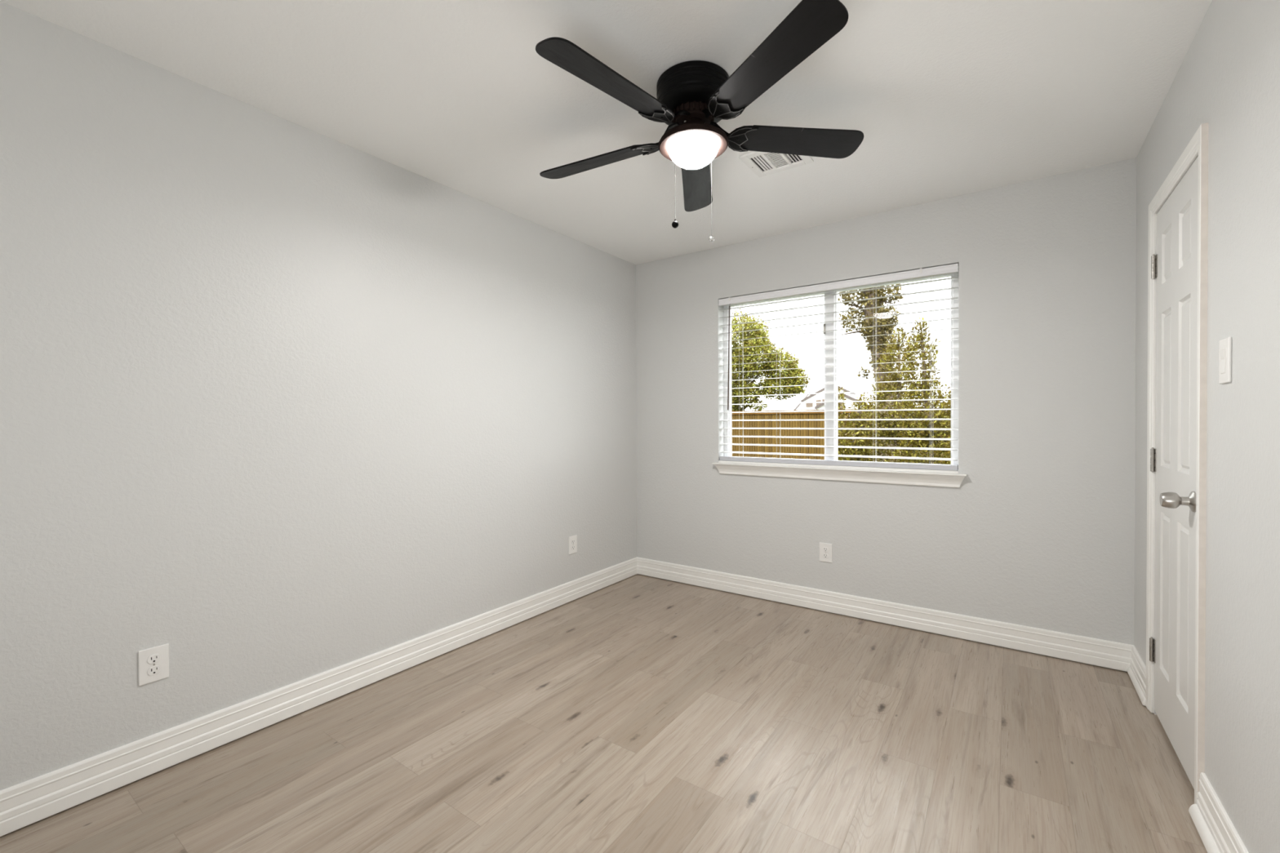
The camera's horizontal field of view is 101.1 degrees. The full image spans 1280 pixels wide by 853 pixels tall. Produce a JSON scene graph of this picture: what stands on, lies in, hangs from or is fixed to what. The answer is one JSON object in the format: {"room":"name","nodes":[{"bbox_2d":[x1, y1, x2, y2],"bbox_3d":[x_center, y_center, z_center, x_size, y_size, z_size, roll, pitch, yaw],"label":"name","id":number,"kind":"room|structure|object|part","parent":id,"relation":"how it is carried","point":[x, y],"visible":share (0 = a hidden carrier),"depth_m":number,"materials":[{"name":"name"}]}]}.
{"room":"empty bedroom","nodes":[
{"label":"empty bedroom","id":0,"kind":"room"},
{"bbox_2d":[0,0,636,790],"bbox_3d":[-1.429,-0.029,2.202,0.120,2.400,4.701,0,1,35],"label":"wall","id":1,"kind":"structure","parent":0,"point":[283,402],"depth_m":2.00,"materials":[{"name":"grey paint"}]},
{"bbox_2d":[137,643,168,686],"bbox_3d":[-1.646,0.806,1.784,0.008,0.117,0.078,0,1,35],"label":"wall outlet","id":2,"kind":"object","parent":1,"relation":"attached to","point":[153,662],"visible":1,"depth_m":1.78,"materials":[{"name":"white plastic"}]},
{"bbox_2d":[146,653,160,664],"bbox_3d":[-1.645,0.787,1.783,0.001,0.031,0.037,0,1,35],"label":"receptacle","id":3,"kind":"object","parent":2,"relation":"attached to","point":[152,658],"depth_m":1.78,"materials":[{"name":"white plastic"}]},
{"bbox_2d":[146,665,161,675],"bbox_3d":[-1.645,0.826,1.783,0.001,0.031,0.037,0,1,35],"label":"receptacle","id":4,"kind":"object","parent":2,"relation":"attached to","point":[152,670],"depth_m":1.78,"materials":[{"name":"white plastic"}]},
{"bbox_2d":[0,556,637,836],"bbox_3d":[-1.334,1.101,2.222,0.016,0.125,4.580,0,1,35],"label":"baseboard","id":5,"kind":"structure","parent":1,"relation":"attached to","point":[25,803],"depth_m":2.00,"materials":[{"name":"white paint"}]},
{"bbox_2d":[568,534,577,554],"bbox_3d":[-0.444,0.784,3.495,0.008,0.117,0.078,0,1,35],"label":"wall outlet","id":6,"kind":"object","parent":1,"relation":"attached to","point":[572,540],"visible":1,"depth_m":3.49,"materials":[{"name":"white plastic"}]},
{"bbox_2d":[0,573,1207,852],"bbox_3d":[-0.173,1.233,1.409,3.092,0.120,4.821,0,1,35],"label":"floor","id":7,"kind":"structure","parent":0,"point":[636,713],"depth_m":1.87,"materials":[{"name":"brown wood"}]},
{"bbox_2d":[0,0,1212,264],"bbox_3d":[-0.183,-1.277,1.385,3.092,0.100,4.821,0,1,35],"label":"ceiling","id":8,"kind":"structure","parent":0,"point":[947,99],"depth_m":1.91,"materials":[{"name":"white paint"}]},
{"bbox_2d":[535,0,863,242],"bbox_3d":[0.155,-0.958,1.893,1.243,0.549,1.244,0,1,35],"label":"ceiling fan","id":9,"kind":"object","parent":8,"relation":"hanging from","point":[693,96],"visible":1,"depth_m":1.78,"materials":[{"name":"black metal"}]},
{"bbox_3d":[-0.176,-1.043,2.079,0.490,0.006,0.137,-2,14,26],"label":"fan blade","id":10,"kind":"part","parent":9,"relation":"part of","materials":[{"name":"black wood"}]},
{"bbox_3d":[-0.094,-1.049,1.605,0.137,0.007,0.489,17,13,43],"label":"fan blade","id":11,"kind":"part","parent":9,"relation":"part of","materials":[{"name":"black wood"}]},
{"bbox_3d":[0.250,-1.054,2.304,0.137,0.006,0.490,-16,-2,8],"label":"fan blade","id":12,"kind":"part","parent":9,"relation":"part of","materials":[{"name":"black wood"}]},
{"bbox_3d":[0.383,-1.063,1.536,0.137,0.006,0.490,14,-8,-27],"label":"fan blade","id":13,"kind":"part","parent":9,"relation":"part of","materials":[{"name":"black wood"}]},
{"bbox_3d":[0.595,-1.066,1.969,0.490,0.006,0.137,-2,-14,-10],"label":"fan blade","id":14,"kind":"part","parent":9,"relation":"part of","materials":[{"name":"black wood"}]},
{"bbox_2d":[738,151,813,177],"bbox_3d":[0.632,-1.262,2.431,0.271,0.076,0.240,0,1,35],"label":"ceiling vent","id":15,"kind":"object","parent":8,"relation":"in","point":[762,163],"visible":0.61,"depth_m":2.46,"materials":[{"name":"white metal"}]},
{"bbox_2d":[635,157,1136,658],"bbox_3d":[1.184,-0.051,3.336,3.092,2.400,0.160,0,1,35],"label":"wall","id":16,"kind":"structure","parent":0,"point":[1038,531],"depth_m":2.81,"materials":[{"name":"grey paint"}]},
{"bbox_2d":[819,542,831,562],"bbox_3d":[1.152,0.782,3.267,0.078,0.117,0.008,0,1,35],"label":"wall outlet","id":17,"kind":"object","parent":16,"relation":"attached to","point":[825,549],"visible":1,"depth_m":3.26,"materials":[{"name":"white plastic"}]},
{"bbox_2d":[822,553,828,558],"bbox_3d":[1.150,0.802,3.265,0.037,0.031,0.003,0,1,35],"label":"receptacle","id":18,"kind":"object","parent":17,"relation":"attached to","point":[824,555],"depth_m":3.26,"materials":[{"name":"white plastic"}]},
{"bbox_2d":[822,546,828,551],"bbox_3d":[1.150,0.763,3.265,0.034,0.028,0.002,0,1,35],"label":"receptacle","id":19,"kind":"object","parent":17,"relation":"attached to","point":[824,548],"depth_m":3.26,"materials":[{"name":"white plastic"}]},
{"bbox_2d":[718,460,958,473],"bbox_3d":[1.162,0.252,3.304,1.440,0.024,0.088,0,1,35],"label":"window sill","id":20,"kind":"structure","parent":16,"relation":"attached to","point":[719,461],"depth_m":3.20,"materials":[{"name":"white paint"}]},
{"bbox_2d":[714,464,964,488],"bbox_3d":[1.136,0.297,3.252,1.486,0.066,0.040,0,1,35],"label":"apron","id":21,"kind":"object","parent":16,"relation":"attached to","point":[944,481],"visible":0.95,"depth_m":3.17,"materials":[{"name":"white paint"}]},
{"bbox_2d":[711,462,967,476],"bbox_3d":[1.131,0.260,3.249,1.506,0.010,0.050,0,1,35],"label":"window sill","id":22,"kind":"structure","parent":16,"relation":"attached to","point":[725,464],"depth_m":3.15,"materials":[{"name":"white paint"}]},
{"bbox_2d":[723,266,959,465],"bbox_3d":[1.195,-0.314,3.350,1.441,1.156,0.060,0,1,35],"label":"window","id":23,"kind":"structure","parent":16,"relation":"in","point":[830,361],"depth_m":3.31,"materials":[{"name":"white plastic"}]},
{"bbox_3d":[0.914,-0.315,3.555,0.677,1.088,0.032,0,1,35],"label":"sash","id":24,"kind":"part","parent":23,"relation":"part of","materials":[{"name":"clear glass"}]},
{"bbox_2d":[718,263,958,471],"bbox_3d":[1.152,-0.325,3.288,1.433,1.128,0.090,0,1,35],"label":"window blind","id":25,"kind":"object","parent":23,"relation":"attached to","point":[922,273],"visible":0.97,"depth_m":3.21,"materials":[{"name":"white plastic"}]},
{"bbox_3d":[0.701,-0.319,3.617,0.013,1.065,0.070,0,1,35],"label":"ladder cord","id":26,"kind":"part","parent":25,"relation":"part of","materials":[{"name":"white fabric"}]},
{"bbox_3d":[0.917,-0.318,3.466,0.013,1.065,0.070,0,1,35],"label":"ladder cord","id":27,"kind":"part","parent":25,"relation":"part of","materials":[{"name":"white fabric"}]},
{"bbox_3d":[1.158,0.225,3.299,1.431,0.028,0.056,0,1,35],"label":"rail","id":28,"kind":"part","parent":25,"relation":"part of","materials":[{"name":"white plastic"}]},
{"bbox_3d":[1.640,-0.316,2.957,0.013,1.065,0.070,0,1,35],"label":"ladder cord","id":29,"kind":"part","parent":25,"relation":"part of","materials":[{"name":"white fabric"}]},
{"bbox_3d":[1.498,-0.313,3.144,0.641,1.088,0.032,0,1,35],"label":"sash","id":30,"kind":"part","parent":23,"relation":"part of","materials":[{"name":"clear glass"}]},
{"bbox_2d":[637,557,1133,671],"bbox_3d":[1.138,1.082,3.275,2.851,0.125,0.016,0,1,35],"label":"baseboard","id":31,"kind":"structure","parent":16,"relation":"attached to","point":[1091,651],"depth_m":2.98,"materials":[{"name":"white paint"}]},
{"bbox_2d":[1133,0,1279,852],"bbox_3d":[1.003,-0.023,0.493,0.120,2.400,4.701,0,1,35],"label":"wall","id":32,"kind":"structure","parent":0,"point":[1228,78],"depth_m":1.35,"materials":[{"name":"grey paint"}]},
{"bbox_2d":[1127,645,1146,706],"bbox_3d":[2.194,1.087,2.311,0.016,0.125,0.356,0,1,35],"label":"baseboard","id":33,"kind":"structure","parent":32,"relation":"attached to","point":[1138,667],"depth_m":2.31,"materials":[{"name":"white paint"}]},
{"bbox_2d":[1146,122,1208,804],"bbox_3d":[1.881,0.128,1.862,0.016,2.057,0.722,0,1,35],"label":"door frame","id":34,"kind":"structure","parent":32,"relation":"attached to","point":[1202,176],"depth_m":1.58,"materials":[{"name":"white paint"}]},
{"bbox_2d":[1149,155,1198,788],"bbox_3d":[1.872,0.148,1.872,0.110,1.981,0.612,0,1,35],"label":"door","id":35,"kind":"structure","parent":34,"relation":"attached to","point":[1174,266],"depth_m":1.83,"materials":[{"name":"white paint"}]},
{"bbox_3d":[1.736,0.237,1.670,0.030,0.066,0.066,0,1,35],"label":"knob","id":36,"kind":"part","parent":35,"relation":"part of","materials":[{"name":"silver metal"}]},
{"bbox_2d":[1188,804,1221,852],"bbox_3d":[0.658,1.162,0.155,0.020,0.032,3.486,0,1,35],"label":"trim","id":37,"kind":"structure","parent":32,"relation":"attached to","point":[1206,835],"depth_m":1.49,"materials":[{"name":"white paint"}]},
{"bbox_2d":[1196,772,1248,852],"bbox_3d":[0.673,1.113,0.147,0.016,0.125,3.492,0,1,35],"label":"baseboard","id":38,"kind":"structure","parent":32,"relation":"attached to","point":[1226,837],"depth_m":1.44,"materials":[{"name":"white paint"}]},
{"bbox_2d":[1218,337,1231,383],"bbox_3d":[1.574,-0.177,1.420,0.012,0.120,0.080,0,1,35],"label":"light switch","id":39,"kind":"object","parent":32,"relation":"attached to","point":[1225,344],"visible":1,"depth_m":1.41,"materials":[{"name":"white plastic"}]},
{"label":"outside","id":40,"kind":"structure","parent":0,"visible":0},
{"bbox_3d":[12.449,1.367,39.249,70.000,0.300,71.489,0,1,35],"label":"lawn","id":41,"kind":"structure","parent":40,"visible":0},
{"bbox_2d":[731,308,811,411],"bbox_3d":[4.582,-2.109,25.302,7.018,6.994,3.413,0,1,45],"label":"broadleaf tree","id":42,"kind":"object","parent":41,"relation":"on","point":[750,375],"visible":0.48,"depth_m":24.14,"materials":[{"name":"green plant"}]},
{"bbox_2d":[740,391,810,410],"bbox_3d":[10.644,-0.971,49.343,10.470,4.200,8.240,0,1,35],"label":"house","id":43,"kind":"structure","parent":41,"relation":"on","point":[788,406],"depth_m":45.04,"materials":[{"name":"white"}]},
{"bbox_2d":[800,384,876,409],"bbox_3d":[17.824,-1.133,44.889,4.940,4.550,10.270,0,1,35],"label":"house","id":44,"kind":"structure","parent":41,"relation":"on","point":[812,397],"depth_m":41.67,"materials":[{"name":"white"}]},
{"bbox_2d":[731,408,951,464],"bbox_3d":[5.743,0.417,19.217,24.055,2.030,0.200,0,1,35],"label":"wooden fence","id":45,"kind":"object","parent":41,"relation":"on","point":[762,415],"visible":0.12,"depth_m":19.49,"materials":[{"name":"brown wood"}]},
{"bbox_2d":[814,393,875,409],"bbox_3d":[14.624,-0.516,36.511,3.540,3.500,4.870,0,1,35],"label":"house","id":46,"kind":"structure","parent":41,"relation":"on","point":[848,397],"depth_m":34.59,"materials":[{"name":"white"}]},
{"bbox_2d":[837,382,880,462],"bbox_3d":[3.151,0.542,7.954,0.894,2.422,0.924,0,1,35],"label":"evergreen shrub","id":47,"kind":"object","parent":41,"relation":"on","point":[855,424],"visible":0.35,"depth_m":7.82,"materials":[{"name":"green plant"}]},
{"bbox_3d":[3.214,0.527,7.980,0.383,2.043,0.472,0,1,-23],"label":"stem","id":48,"kind":"part","parent":47,"relation":"part of","materials":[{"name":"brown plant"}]},
{"bbox_2d":[837,284,905,462],"bbox_3d":[5.384,-2.182,12.289,2.637,7.370,2.212,0,1,35],"label":"tree","id":49,"kind":"object","parent":41,"relation":"on","point":[875,350],"visible":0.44,"depth_m":12.10,"materials":[{"name":"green plant"}]},
{"bbox_2d":[859,326,924,463],"bbox_3d":[4.067,0.049,8.429,1.131,3.308,1.036,0,1,35],"label":"evergreen shrub","id":50,"kind":"object","parent":41,"relation":"on","point":[899,385],"visible":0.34,"depth_m":8.35,"materials":[{"name":"green plant"}]},
{"bbox_3d":[4.155,0.017,8.413,0.383,3.047,0.472,0,1,-23],"label":"stem","id":51,"kind":"part","parent":50,"relation":"part of","materials":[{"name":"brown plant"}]},
{"bbox_2d":[880,316,951,464],"bbox_3d":[3.989,0.072,7.470,1.119,3.249,0.961,0,1,35],"label":"evergreen shrub","id":52,"kind":"object","parent":41,"relation":"on","point":[920,336],"visible":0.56,"depth_m":7.36,"materials":[{"name":"green plant"}]},
{"bbox_3d":[4.075,0.055,7.430,0.383,2.990,0.472,0,1,-23],"label":"stem","id":53,"kind":"part","parent":52,"relation":"part of","materials":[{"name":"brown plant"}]},
{"bbox_2d":[936,383,951,464],"bbox_3d":[4.990,0.313,7.869,1.086,2.733,0.988,0,1,35],"label":"evergreen shrub","id":54,"kind":"object","parent":41,"relation":"on","point":[950,384],"visible":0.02,"depth_m":7.99,"materials":[{"name":"green plant"}]}
]}

